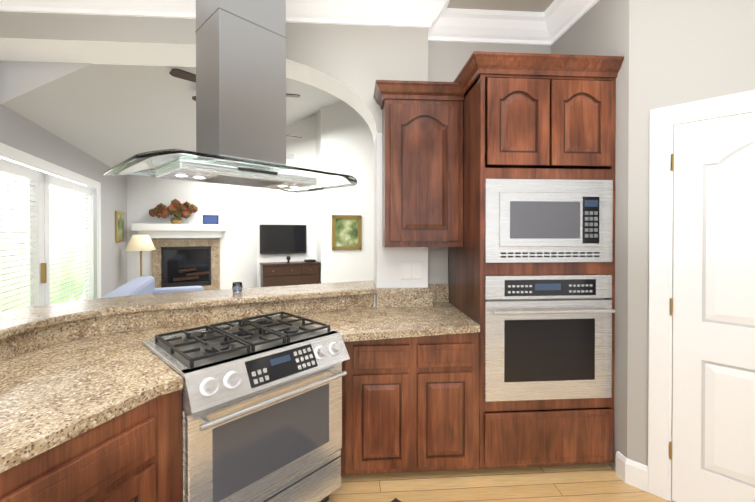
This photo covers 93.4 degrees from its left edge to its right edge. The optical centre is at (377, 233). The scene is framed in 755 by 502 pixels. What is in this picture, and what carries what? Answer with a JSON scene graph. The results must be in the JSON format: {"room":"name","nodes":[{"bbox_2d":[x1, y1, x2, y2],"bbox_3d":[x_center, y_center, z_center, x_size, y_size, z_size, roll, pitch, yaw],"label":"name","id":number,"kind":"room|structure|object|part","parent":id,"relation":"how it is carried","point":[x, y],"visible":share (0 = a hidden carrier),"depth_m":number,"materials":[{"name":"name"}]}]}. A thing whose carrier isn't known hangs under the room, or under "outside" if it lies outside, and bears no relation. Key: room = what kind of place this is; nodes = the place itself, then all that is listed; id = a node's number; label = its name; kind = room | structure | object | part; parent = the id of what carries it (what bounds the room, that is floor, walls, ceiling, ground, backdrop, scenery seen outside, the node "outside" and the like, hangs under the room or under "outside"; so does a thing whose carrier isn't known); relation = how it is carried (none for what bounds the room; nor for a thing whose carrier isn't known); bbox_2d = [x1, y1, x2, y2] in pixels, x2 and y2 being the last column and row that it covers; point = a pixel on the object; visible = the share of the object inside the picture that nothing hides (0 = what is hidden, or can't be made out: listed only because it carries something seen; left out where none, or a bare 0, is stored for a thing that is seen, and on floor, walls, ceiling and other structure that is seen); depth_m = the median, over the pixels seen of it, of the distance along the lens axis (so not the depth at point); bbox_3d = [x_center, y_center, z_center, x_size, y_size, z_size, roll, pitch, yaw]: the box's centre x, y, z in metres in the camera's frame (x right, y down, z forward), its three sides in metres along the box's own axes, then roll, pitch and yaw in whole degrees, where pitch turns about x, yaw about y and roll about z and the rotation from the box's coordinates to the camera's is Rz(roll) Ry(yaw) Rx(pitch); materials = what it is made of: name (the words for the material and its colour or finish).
{"room":"kitchen","nodes":[
{"label":"kitchen","id":0,"kind":"room"},
{"bbox_2d":[0,60,91,104],"bbox_3d":[-2.613,-1.158,2.785,0.840,0.420,0.010,0,0,-4],"label":"wall","id":1,"kind":"structure","parent":0,"point":[19,78],"depth_m":2.77,"materials":[{"name":"white paint"}]},
{"bbox_2d":[0,104,126,298],"bbox_3d":[-3.772,-0.035,4.421,0.150,2.950,4.800,0,0,-24],"label":"wall","id":2,"kind":"structure","parent":0,"point":[21,133],"depth_m":5.09,"materials":[{"name":"grey paint"}]},
{"bbox_2d":[0,142,100,311],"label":"french door","id":3,"kind":"structure","parent":2,"relation":"attached to","point":[46,237],"depth_m":4.32,"materials":[{"name":"white glass"}]},
{"bbox_2d":[115,211,123,241],"bbox_3d":[-4.416,-0.111,6.104,0.030,0.520,0.500,0,0,-24],"label":"picture frame","id":4,"kind":"object","parent":2,"relation":"attached to","point":[119,226],"visible":1,"depth_m":6.02,"materials":[{"name":"gold metal"}]},
{"bbox_2d":[3,64,342,175],"bbox_3d":[-0.219,-2.833,6.610,10.188,3.940,7.338,0,0,-4],"label":"ceiling","id":5,"kind":"structure","parent":0,"point":[110,115],"depth_m":3.91,"materials":[{"name":"white paint"}]},
{"bbox_2d":[169,69,299,100],"bbox_3d":[-1.486,-1.611,3.881,1.261,0.490,1.268,0,0,-4],"label":"ceiling fan","id":6,"kind":"object","parent":5,"relation":"hanging from","point":[182,74],"visible":0.06,"depth_m":3.46,"materials":[{"name":"brown wood"}]},
{"bbox_2d":[3,307,370,360],"bbox_3d":[-0.867,0.957,1.525,1.811,1.008,2.366,0,0,-4],"label":"wall","id":7,"kind":"structure","parent":0,"point":[158,327],"depth_m":2.05,"materials":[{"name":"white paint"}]},
{"bbox_2d":[0,11,427,306],"bbox_3d":[-2.830,-1.247,2.596,6.400,5.400,0.360,0,0,-4],"label":"wall","id":8,"kind":"structure","parent":0,"point":[350,65],"depth_m":2.60,"materials":[{"name":"grey paint"}]},
{"bbox_2d":[0,0,598,45],"bbox_3d":[-1.502,-1.599,1.397,8.888,0.180,2.569,0,0,-4],"label":"crown molding","id":9,"kind":"structure","parent":8,"relation":"attached to","point":[550,25],"depth_m":2.56,"materials":[{"name":"white"}]},
{"bbox_2d":[376,287,431,306],"bbox_3d":[0.201,0.472,2.617,0.410,0.139,0.027,0,0,-4],"label":"backsplash","id":10,"kind":"structure","parent":8,"relation":"attached to","point":[386,297],"depth_m":2.60,"materials":[{"name":"beige stone"}]},
{"bbox_2d":[401,263,420,278],"bbox_3d":[0.250,0.278,2.629,0.152,0.120,0.010,0,0,-4],"label":"outlet","id":11,"kind":"object","parent":8,"relation":"attached to","point":[406,270],"depth_m":2.63,"materials":[{"name":"white plastic"}]},
{"bbox_2d":[380,80,467,250],"bbox_3d":[0.311,-0.456,2.517,0.538,1.100,0.229,0,0,-4],"label":"upper cabinet","id":12,"kind":"object","parent":8,"relation":"attached to","point":[425,123],"depth_m":2.41,"materials":[{"name":"brown wood"}]},
{"bbox_2d":[431,285,440,298],"bbox_3d":[0.459,0.465,2.797,0.080,0.105,0.005,0,0,-4],"label":"outlet","id":13,"kind":"object","parent":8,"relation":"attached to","point":[436,289],"depth_m":2.80,"materials":[{"name":"beige"}]},
{"bbox_2d":[127,101,373,289],"bbox_3d":[-1.456,-1.738,8.442,7.650,6.300,0.700,0,0,-24],"label":"wall","id":14,"kind":"structure","parent":0,"point":[337,138],"depth_m":8.20,"materials":[{"name":"white paint"}]},
{"bbox_2d":[260,225,306,253],"bbox_3d":[-2.166,0.139,8.207,1.050,0.670,0.075,0,0,-24],"label":"wall-mounted tv","id":15,"kind":"object","parent":14,"relation":"attached to","point":[282,239],"visible":1,"depth_m":8.16,"materials":[{"name":"black plastic"}]},
{"bbox_2d":[286,153,294,159],"bbox_3d":[-2.087,-1.786,8.263,0.350,0.160,0.019,0,0,-25],"label":"air vent","id":16,"kind":"object","parent":14,"relation":"in","point":[289,156],"depth_m":8.28,"materials":[{"name":"white"}]},
{"bbox_2d":[332,215,361,249],"bbox_3d":[-0.719,-0.015,8.371,0.730,0.815,0.043,0,0,-24],"label":"framed painting","id":17,"kind":"object","parent":14,"relation":"attached to","point":[346,232],"visible":0.98,"depth_m":8.37,"materials":[{"name":"gold metal"}]},
{"bbox_2d":[428,41,550,283],"bbox_3d":[1.006,-0.124,2.939,1.300,3.150,0.150,0,0,-4],"label":"wall","id":18,"kind":"structure","parent":0,"point":[447,61],"depth_m":2.83,"materials":[{"name":"grey paint"}]},
{"bbox_2d":[327,463,673,501],"bbox_3d":[-0.329,1.503,-0.282,11.000,0.060,6.480,0,0,-4],"label":"floor","id":19,"kind":"structure","parent":0,"point":[601,482],"depth_m":2.05,"materials":[{"name":"brown wood"}]},
{"bbox_2d":[142,311,349,501],"bbox_3d":[-0.654,0.978,1.817,0.687,0.962,0.779,0,1,44],"label":"range","id":20,"kind":"object","parent":19,"relation":"on","point":[261,408],"visible":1,"depth_m":1.61,"materials":[{"name":"silver metal"}]},
{"bbox_2d":[447,0,553,11],"bbox_3d":[-0.328,-1.727,-0.319,11.000,0.100,6.450,0,0,-4],"label":"ceiling","id":21,"kind":"structure","parent":0,"point":[526,5],"depth_m":2.65,"materials":[{"name":"beige paint"}]},
{"bbox_2d":[104,0,356,192],"bbox_3d":[-0.688,-0.972,1.801,0.720,1.435,1.040,0,1,44],"label":"range hood","id":22,"kind":"object","parent":21,"relation":"hanging from","point":[240,92],"visible":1,"depth_m":1.69,"materials":[{"name":"silver metal"}]},
{"bbox_2d":[456,267,615,398],"bbox_3d":[1.013,0.624,2.426,0.786,0.720,0.586,0,0,-4],"label":"oven","id":23,"kind":"object","parent":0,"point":[561,320],"depth_m":2.14,"materials":[{"name":"silver metal"}]},
{"bbox_2d":[0,303,613,501],"bbox_3d":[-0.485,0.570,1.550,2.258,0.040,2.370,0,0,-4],"label":"base cabinets","id":24,"kind":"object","parent":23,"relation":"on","point":[98,418],"depth_m":2.07,"materials":[{"name":"brown wood"}]},
{"bbox_2d":[232,282,242,291],"bbox_3d":[-0.966,0.371,2.453,0.068,0.064,0.068,0,0,-4],"label":"votive","id":25,"kind":"object","parent":24,"relation":"on","point":[237,286],"visible":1,"depth_m":2.43,"materials":[{"name":"clear glass"}]},
{"bbox_2d":[448,51,623,468],"bbox_3d":[0.977,0.204,2.470,0.905,2.500,0.782,0,0,-4],"label":"tall cabinet","id":26,"kind":"object","parent":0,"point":[531,253],"depth_m":2.13,"materials":[{"name":"brown wood"}]},
{"bbox_2d":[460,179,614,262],"bbox_3d":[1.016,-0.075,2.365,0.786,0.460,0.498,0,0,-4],"label":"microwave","id":27,"kind":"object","parent":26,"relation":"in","point":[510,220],"depth_m":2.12,"materials":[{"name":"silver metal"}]},
{"bbox_2d":[485,179,612,262],"bbox_3d":[1.017,-0.075,2.364,0.786,0.496,0.500,0,0,-4],"label":"microwave","id":28,"kind":"object","parent":26,"relation":"in","point":[527,220],"depth_m":2.12,"materials":[{"name":"silver metal"}]},
{"bbox_2d":[551,0,754,501],"bbox_3d":[2.265,-0.116,1.707,1.556,3.150,2.480,0,0,-4],"label":"wall","id":29,"kind":"structure","parent":0,"point":[675,52],"depth_m":2.03,"materials":[{"name":"grey paint"}]},
{"bbox_2d":[616,451,647,491],"bbox_3d":[1.486,1.387,2.077,0.082,0.140,0.156,0,0,-4],"label":"baseboard","id":30,"kind":"structure","parent":29,"relation":"attached to","point":[632,473],"depth_m":2.06,"materials":[{"name":"white wood"}]},
{"bbox_2d":[648,90,754,501],"bbox_3d":[1.884,0.387,1.638,0.679,2.145,0.778,0,0,-4],"label":"door","id":31,"kind":"structure","parent":29,"relation":"attached to","point":[702,437],"depth_m":1.84,"materials":[{"name":"white wood"}]},
{"bbox_3d":[-1.352,1.450,7.416,16.000,0.060,9.020,0,0,-4],"label":"floor","id":32,"kind":"structure","parent":0,"visible":0},
{"bbox_2d":[125,235,155,276],"bbox_3d":[-4.110,0.728,6.191,0.450,1.400,0.450,0,0,-4],"label":"floor lamp","id":33,"kind":"object","parent":32,"relation":"on","point":[140,243],"visible":0.6,"depth_m":6.06,"materials":[{"name":"beige fabric"}]},
{"bbox_3d":[-4.110,0.163,6.187,0.450,0.270,0.450,0,0,-4],"label":"lamp shade","id":34,"kind":"part","parent":33,"relation":"part of","materials":[{"name":"beige fabric"}]},
{"bbox_3d":[-4.110,0.848,6.191,0.276,1.160,0.276,0,0,-4],"label":"stem","id":35,"kind":"part","parent":33,"relation":"part of","materials":[{"name":"gold metal"}]},
{"bbox_2d":[101,276,203,297],"bbox_3d":[-2.749,1.039,4.553,0.920,0.800,1.900,0,0,-24],"label":"sofa","id":36,"kind":"object","parent":32,"relation":"on","point":[142,285],"visible":0.08,"depth_m":4.75,"materials":[{"name":"blue fabric"}]},
{"bbox_2d":[131,224,225,290],"bbox_3d":[-3.781,0.623,6.880,1.580,1.600,0.300,0,0,-24],"label":"fireplace","id":37,"kind":"object","parent":32,"relation":"on","point":[184,262],"visible":0.83,"depth_m":6.95,"materials":[{"name":"stone"}]},
{"bbox_2d":[149,199,197,223],"bbox_3d":[-3.901,-0.419,6.825,0.820,0.481,0.270,0,0,-23],"label":"flowers","id":38,"kind":"object","parent":37,"relation":"on","point":[178,209],"visible":0.98,"depth_m":6.78,"materials":[{"name":"red plant"}]},
{"bbox_2d":[203,215,218,223],"bbox_3d":[-3.320,-0.269,7.093,0.280,0.178,0.052,0,0,-24],"label":"picture frame","id":39,"kind":"object","parent":37,"relation":"on","point":[210,219],"visible":0.9,"depth_m":7.07,"materials":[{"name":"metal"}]},
{"bbox_2d":[260,261,320,286],"bbox_3d":[-1.975,1.040,8.065,1.280,0.750,0.495,0,0,-24],"label":"tv console","id":40,"kind":"object","parent":32,"relation":"on","point":[287,274],"visible":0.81,"depth_m":7.84,"materials":[{"name":"brown wood"}]}
]}

